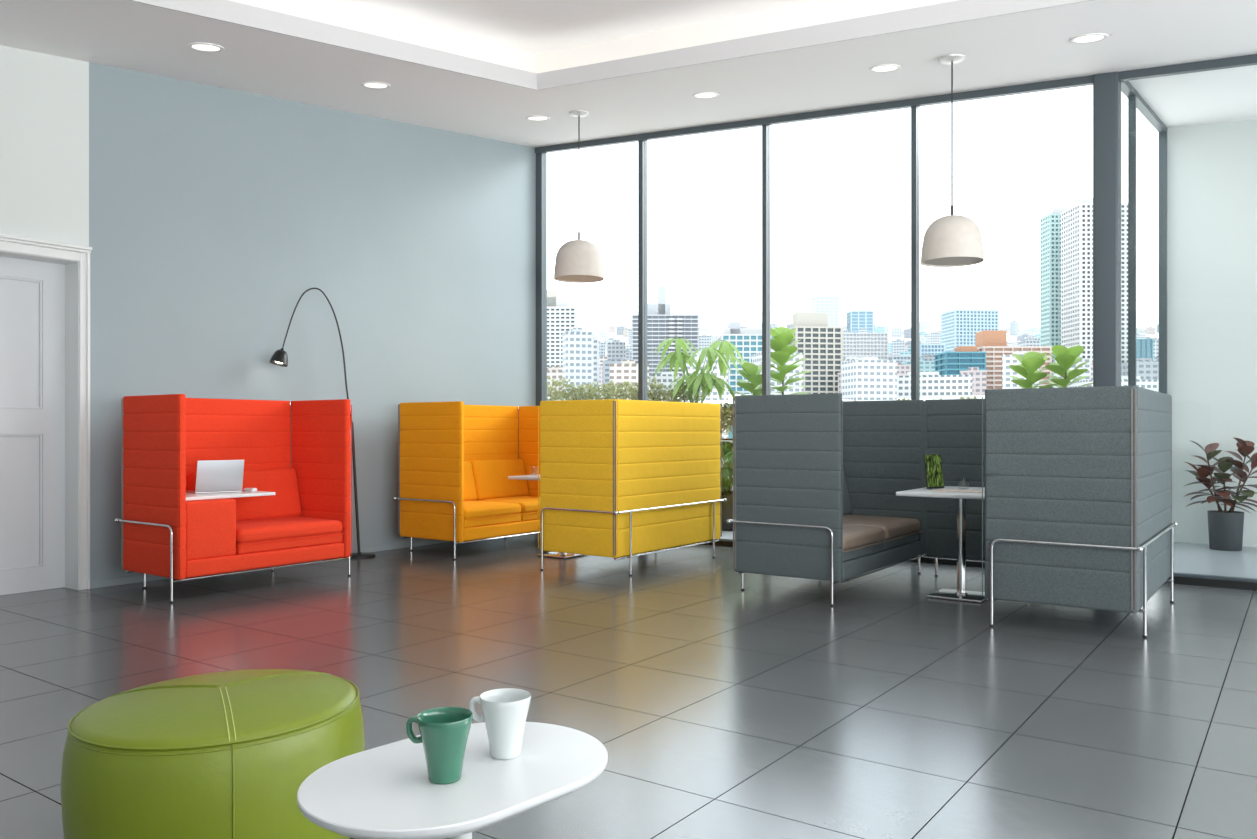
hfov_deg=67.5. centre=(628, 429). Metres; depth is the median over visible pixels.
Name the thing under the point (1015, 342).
building
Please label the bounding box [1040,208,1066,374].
high rise
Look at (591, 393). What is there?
shrub
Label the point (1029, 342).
building
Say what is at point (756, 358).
building
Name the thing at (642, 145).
window frame
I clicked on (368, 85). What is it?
diffuser
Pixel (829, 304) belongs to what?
tower block
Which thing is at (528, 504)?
seat cushion
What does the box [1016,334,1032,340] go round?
building
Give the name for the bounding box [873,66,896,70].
diffuser
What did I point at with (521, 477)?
pedestal table
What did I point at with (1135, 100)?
window
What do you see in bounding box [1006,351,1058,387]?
fiddle leaf fig
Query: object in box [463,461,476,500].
cushion
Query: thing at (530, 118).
diffuser
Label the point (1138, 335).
building
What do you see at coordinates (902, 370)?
building
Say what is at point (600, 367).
building
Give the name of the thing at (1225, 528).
rubber plant
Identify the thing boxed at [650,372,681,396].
building
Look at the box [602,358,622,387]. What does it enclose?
building
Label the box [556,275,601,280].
diffuser
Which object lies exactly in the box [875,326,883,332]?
building
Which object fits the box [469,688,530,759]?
mug
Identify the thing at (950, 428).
privacy screen
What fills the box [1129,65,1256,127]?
ceiling
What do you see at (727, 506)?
pot
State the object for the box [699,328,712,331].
building
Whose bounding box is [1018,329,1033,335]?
building
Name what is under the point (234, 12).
trim
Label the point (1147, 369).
building
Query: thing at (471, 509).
seat cushion
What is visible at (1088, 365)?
building
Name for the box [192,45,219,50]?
diffuser
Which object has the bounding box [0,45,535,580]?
wall
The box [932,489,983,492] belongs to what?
notebook
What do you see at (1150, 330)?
building
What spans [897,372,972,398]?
building
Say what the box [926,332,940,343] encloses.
building
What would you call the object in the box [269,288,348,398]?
arc floor lamp
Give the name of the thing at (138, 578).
baseboard
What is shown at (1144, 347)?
office building
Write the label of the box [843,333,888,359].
office building
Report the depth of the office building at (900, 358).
779.12 m
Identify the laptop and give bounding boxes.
[186,460,243,493]
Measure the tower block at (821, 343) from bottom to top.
89.260 m
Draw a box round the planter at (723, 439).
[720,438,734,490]
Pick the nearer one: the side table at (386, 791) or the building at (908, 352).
the side table at (386, 791)
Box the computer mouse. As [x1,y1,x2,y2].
[244,487,256,491]
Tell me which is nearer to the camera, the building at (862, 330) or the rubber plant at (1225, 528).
the rubber plant at (1225, 528)
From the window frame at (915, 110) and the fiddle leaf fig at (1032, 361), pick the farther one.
the fiddle leaf fig at (1032, 361)
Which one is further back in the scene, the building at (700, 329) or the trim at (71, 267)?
the building at (700, 329)
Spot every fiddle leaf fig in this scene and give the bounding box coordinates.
[722,360,774,414]
[757,327,810,394]
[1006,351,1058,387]
[1036,344,1092,387]
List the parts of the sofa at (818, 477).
leg, rail, panel, under frame, seat, panel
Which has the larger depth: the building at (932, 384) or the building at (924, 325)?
the building at (924, 325)
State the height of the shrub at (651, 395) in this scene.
0.844 m
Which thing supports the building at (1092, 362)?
on the cityscape
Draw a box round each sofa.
[114,394,351,602]
[393,401,540,559]
[538,399,726,575]
[726,393,923,605]
[982,386,1177,637]
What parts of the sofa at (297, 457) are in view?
leg, rail, panel, panel, under frame, seat, panel, rail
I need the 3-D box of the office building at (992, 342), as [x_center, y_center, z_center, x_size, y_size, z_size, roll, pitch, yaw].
[254.188,-25.750,627.954,44.981,80.059,27.709,0,0,0]
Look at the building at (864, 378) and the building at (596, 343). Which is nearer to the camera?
the building at (864, 378)
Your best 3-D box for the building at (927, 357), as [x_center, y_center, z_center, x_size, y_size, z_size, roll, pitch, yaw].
[237.199,-33.057,740.021,24.400,52.600,18.400,0,0,-11]
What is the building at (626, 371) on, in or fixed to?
on the cityscape
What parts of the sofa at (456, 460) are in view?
rail, panel, panel, under frame, seat, panel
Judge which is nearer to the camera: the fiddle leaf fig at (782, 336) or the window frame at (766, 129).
the window frame at (766, 129)
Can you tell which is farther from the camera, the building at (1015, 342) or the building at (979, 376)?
the building at (1015, 342)
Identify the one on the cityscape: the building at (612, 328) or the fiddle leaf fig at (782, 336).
the building at (612, 328)
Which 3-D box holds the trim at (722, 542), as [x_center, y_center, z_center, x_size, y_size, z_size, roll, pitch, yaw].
[3.093,1.123,7.836,10.150,0.055,0.130,0,0,36]
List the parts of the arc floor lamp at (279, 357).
lamp shade, arched rod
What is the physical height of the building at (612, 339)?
48.600 m
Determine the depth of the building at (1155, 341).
783.31 m
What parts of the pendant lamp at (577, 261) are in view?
lamp shade, cord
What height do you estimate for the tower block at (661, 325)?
114.752 m
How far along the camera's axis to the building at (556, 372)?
510.71 m
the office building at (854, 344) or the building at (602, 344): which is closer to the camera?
the office building at (854, 344)
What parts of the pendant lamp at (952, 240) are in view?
cord, lamp shade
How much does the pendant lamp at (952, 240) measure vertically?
1.489 m
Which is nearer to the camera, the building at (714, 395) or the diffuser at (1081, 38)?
the diffuser at (1081, 38)
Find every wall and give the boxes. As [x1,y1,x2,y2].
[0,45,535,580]
[1158,119,1256,546]
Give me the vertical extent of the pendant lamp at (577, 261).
1.558 m
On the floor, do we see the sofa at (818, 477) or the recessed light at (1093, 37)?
the sofa at (818, 477)
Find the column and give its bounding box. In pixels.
[1093,71,1120,386]
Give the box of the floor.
[0,531,1256,838]
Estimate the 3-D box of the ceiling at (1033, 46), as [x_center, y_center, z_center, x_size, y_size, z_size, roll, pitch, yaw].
[0.029,-2.315,3.715,10.700,2.178,10.460,0,0,36]
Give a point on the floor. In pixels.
(768, 709)
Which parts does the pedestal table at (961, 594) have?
plate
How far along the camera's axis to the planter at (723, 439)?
11.69 m
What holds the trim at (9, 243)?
attached to the wall at (213, 210)
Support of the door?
in the wall at (213, 210)
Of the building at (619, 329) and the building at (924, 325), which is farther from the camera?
the building at (924, 325)
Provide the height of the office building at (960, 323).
109.414 m
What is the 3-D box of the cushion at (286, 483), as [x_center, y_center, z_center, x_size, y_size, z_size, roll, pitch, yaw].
[-2.973,0.511,7.317,0.205,0.403,0.880,0,0,36]
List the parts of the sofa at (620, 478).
rail, panel, under frame, leg, panel, rail, leg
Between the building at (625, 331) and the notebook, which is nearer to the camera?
the notebook
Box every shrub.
[547,377,636,400]
[617,377,705,402]
[707,402,734,436]
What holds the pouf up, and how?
on the floor
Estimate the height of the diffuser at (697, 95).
0.037 m
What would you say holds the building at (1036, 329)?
on the cityscape
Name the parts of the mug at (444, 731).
handle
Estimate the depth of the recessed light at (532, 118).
8.98 m
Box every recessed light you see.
[188,42,223,51]
[361,82,390,88]
[526,116,549,120]
[692,92,719,98]
[869,64,902,72]
[1070,33,1111,43]
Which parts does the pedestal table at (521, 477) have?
plate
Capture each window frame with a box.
[638,140,646,400]
[762,124,770,394]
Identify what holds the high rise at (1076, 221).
on the cityscape
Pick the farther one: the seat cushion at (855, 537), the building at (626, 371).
the building at (626, 371)
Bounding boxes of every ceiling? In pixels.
[0,0,1256,147]
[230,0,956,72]
[329,0,814,53]
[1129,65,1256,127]
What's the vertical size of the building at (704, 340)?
66.600 m
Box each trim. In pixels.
[0,233,91,589]
[0,251,78,589]
[130,0,1092,89]
[535,54,1256,152]
[705,539,1256,589]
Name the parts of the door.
panel moulding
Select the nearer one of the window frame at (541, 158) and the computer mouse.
the computer mouse
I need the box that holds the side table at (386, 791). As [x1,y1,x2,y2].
[297,722,607,838]
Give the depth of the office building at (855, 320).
1700.09 m
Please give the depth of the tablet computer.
6.57 m
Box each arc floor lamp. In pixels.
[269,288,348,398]
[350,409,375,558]
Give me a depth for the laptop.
6.83 m
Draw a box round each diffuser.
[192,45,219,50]
[365,83,386,87]
[529,117,546,119]
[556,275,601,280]
[696,94,715,97]
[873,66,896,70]
[923,257,981,264]
[1075,35,1103,41]
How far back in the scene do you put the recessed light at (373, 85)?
7.57 m
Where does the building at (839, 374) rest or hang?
on the cityscape
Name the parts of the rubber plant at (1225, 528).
pot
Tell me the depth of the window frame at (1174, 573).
6.91 m
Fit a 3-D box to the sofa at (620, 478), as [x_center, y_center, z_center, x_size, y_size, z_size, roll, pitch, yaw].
[0.066,0.455,8.177,0.835,1.390,1.704,0,0,36]
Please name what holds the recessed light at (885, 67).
in the ceiling at (1033, 46)
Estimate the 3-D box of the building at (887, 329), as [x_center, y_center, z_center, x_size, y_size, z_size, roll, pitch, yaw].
[638.158,-233.699,2328.915,18.400,48.600,38.400,0,0,21]
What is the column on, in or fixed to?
on the floor
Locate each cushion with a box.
[187,468,301,520]
[236,516,341,543]
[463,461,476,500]
[463,501,520,518]
[471,459,528,500]
[477,496,540,512]
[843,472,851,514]
[843,515,919,539]
[843,524,884,550]
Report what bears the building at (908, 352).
on the cityscape
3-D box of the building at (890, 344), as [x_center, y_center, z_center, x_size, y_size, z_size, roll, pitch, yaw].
[360.437,-96.360,1317.265,20.400,54.600,16.400,0,0,-11]
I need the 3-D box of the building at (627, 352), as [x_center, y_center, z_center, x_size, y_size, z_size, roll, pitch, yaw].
[-2.348,-53.883,941.137,18.400,52.600,24.400,0,0,0]
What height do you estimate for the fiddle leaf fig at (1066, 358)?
1.008 m
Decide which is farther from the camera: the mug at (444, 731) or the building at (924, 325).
the building at (924, 325)
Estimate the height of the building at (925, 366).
54.600 m
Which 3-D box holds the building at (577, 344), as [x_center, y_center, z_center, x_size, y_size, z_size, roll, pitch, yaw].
[-26.096,-18.828,483.969,14.400,66.600,14.400,0,0,-11]
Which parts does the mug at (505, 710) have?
handle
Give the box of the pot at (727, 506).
[720,491,734,530]
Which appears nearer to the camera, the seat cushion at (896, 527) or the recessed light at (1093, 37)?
the recessed light at (1093, 37)
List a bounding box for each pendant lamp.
[554,110,603,282]
[921,54,983,266]
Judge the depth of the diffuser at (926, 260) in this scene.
6.78 m
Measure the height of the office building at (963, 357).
69.422 m
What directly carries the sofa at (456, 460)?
on the floor
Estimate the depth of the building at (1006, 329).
2300.32 m
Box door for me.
[0,256,64,594]
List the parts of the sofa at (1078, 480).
panel, rail, under frame, leg, panel, rail, leg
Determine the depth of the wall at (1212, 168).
9.46 m
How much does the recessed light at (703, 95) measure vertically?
0.050 m
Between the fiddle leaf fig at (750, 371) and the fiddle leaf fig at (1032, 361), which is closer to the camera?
the fiddle leaf fig at (1032, 361)
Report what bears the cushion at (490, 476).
on the sofa at (456, 460)
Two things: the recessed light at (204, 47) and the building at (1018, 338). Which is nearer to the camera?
the recessed light at (204, 47)
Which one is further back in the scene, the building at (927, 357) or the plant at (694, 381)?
the building at (927, 357)
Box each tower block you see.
[547,290,577,367]
[631,286,698,384]
[788,312,842,393]
[812,296,838,326]
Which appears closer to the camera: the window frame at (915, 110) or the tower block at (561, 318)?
the window frame at (915, 110)
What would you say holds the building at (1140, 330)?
on the cityscape
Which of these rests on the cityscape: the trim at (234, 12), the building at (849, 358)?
the building at (849, 358)
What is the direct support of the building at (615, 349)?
on the cityscape
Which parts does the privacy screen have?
leg, rail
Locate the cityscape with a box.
[548,312,1157,419]
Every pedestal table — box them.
[508,474,583,558]
[896,486,986,602]
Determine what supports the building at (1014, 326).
on the cityscape
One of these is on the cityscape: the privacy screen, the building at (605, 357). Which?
the building at (605, 357)
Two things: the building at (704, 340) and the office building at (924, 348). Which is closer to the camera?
the office building at (924, 348)
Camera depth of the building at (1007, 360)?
501.69 m
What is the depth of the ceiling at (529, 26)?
7.13 m
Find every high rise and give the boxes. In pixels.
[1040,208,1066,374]
[1061,198,1127,362]
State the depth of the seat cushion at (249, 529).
7.01 m
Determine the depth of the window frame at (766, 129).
9.05 m
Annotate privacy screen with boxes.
[920,399,984,575]
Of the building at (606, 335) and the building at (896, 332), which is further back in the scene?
the building at (896, 332)
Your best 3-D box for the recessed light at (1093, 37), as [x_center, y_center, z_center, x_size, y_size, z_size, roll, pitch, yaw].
[3.082,-2.624,6.291,0.231,0.050,0.231,0,0,-14]
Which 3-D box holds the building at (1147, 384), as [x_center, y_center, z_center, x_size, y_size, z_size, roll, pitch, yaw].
[257.637,-6.056,489.760,46.400,43.600,20.400,0,0,0]
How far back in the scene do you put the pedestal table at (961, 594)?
6.45 m
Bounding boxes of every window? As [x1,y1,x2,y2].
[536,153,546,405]
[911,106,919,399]
[1121,81,1166,393]
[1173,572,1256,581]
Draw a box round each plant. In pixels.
[653,338,742,402]
[1183,437,1256,550]
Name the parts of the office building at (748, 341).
facade frame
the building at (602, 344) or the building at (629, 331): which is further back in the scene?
the building at (629, 331)
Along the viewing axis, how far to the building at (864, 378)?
474.41 m
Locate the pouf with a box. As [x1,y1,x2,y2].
[60,669,364,838]
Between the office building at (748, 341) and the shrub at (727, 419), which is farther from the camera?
the office building at (748, 341)
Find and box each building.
[547,366,562,396]
[562,328,593,398]
[593,340,599,393]
[599,332,613,338]
[599,341,605,356]
[599,355,606,365]
[599,366,602,386]
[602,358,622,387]
[606,339,623,351]
[607,340,625,359]
[608,326,616,331]
[610,360,648,398]
[617,326,627,334]
[623,328,630,337]
[625,344,630,350]
[625,350,630,359]
[628,330,630,343]
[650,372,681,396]
[682,351,727,437]
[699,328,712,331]
[699,334,710,350]
[717,322,773,437]
[752,349,803,394]
[837,373,840,392]
[841,357,896,399]
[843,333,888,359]
[843,356,858,361]
[846,311,873,332]
[858,328,866,332]
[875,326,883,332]
[881,326,890,332]
[888,355,910,361]
[889,343,891,355]
[891,327,901,337]
[892,339,904,354]
[897,362,910,375]
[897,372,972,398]
[900,350,910,354]
[901,358,934,371]
[904,328,910,338]
[910,354,934,360]
[920,321,930,330]
[920,344,944,355]
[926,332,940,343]
[935,346,985,374]
[941,304,998,351]
[960,367,986,394]
[975,330,1051,388]
[1000,328,1019,332]
[1002,351,1038,388]
[1008,341,1020,345]
[1010,321,1018,335]
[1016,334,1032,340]
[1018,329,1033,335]
[1018,339,1039,345]
[1021,337,1039,341]
[1027,327,1039,332]
[1053,357,1090,387]
[1069,376,1157,391]
[1091,362,1092,379]
[1121,358,1157,379]
[1136,328,1144,332]
[1136,333,1145,338]
[1136,339,1152,360]
[1145,327,1154,333]
[1153,339,1157,360]
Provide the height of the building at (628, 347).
56.600 m
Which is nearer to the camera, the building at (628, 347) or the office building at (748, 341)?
the office building at (748, 341)
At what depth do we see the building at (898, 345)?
1057.41 m
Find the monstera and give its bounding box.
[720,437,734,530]
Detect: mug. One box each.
[406,707,472,783]
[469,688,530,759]
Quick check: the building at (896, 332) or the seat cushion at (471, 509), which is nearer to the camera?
the seat cushion at (471, 509)
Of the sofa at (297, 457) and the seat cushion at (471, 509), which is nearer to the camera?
the sofa at (297, 457)
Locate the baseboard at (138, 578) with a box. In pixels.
[90,539,452,588]

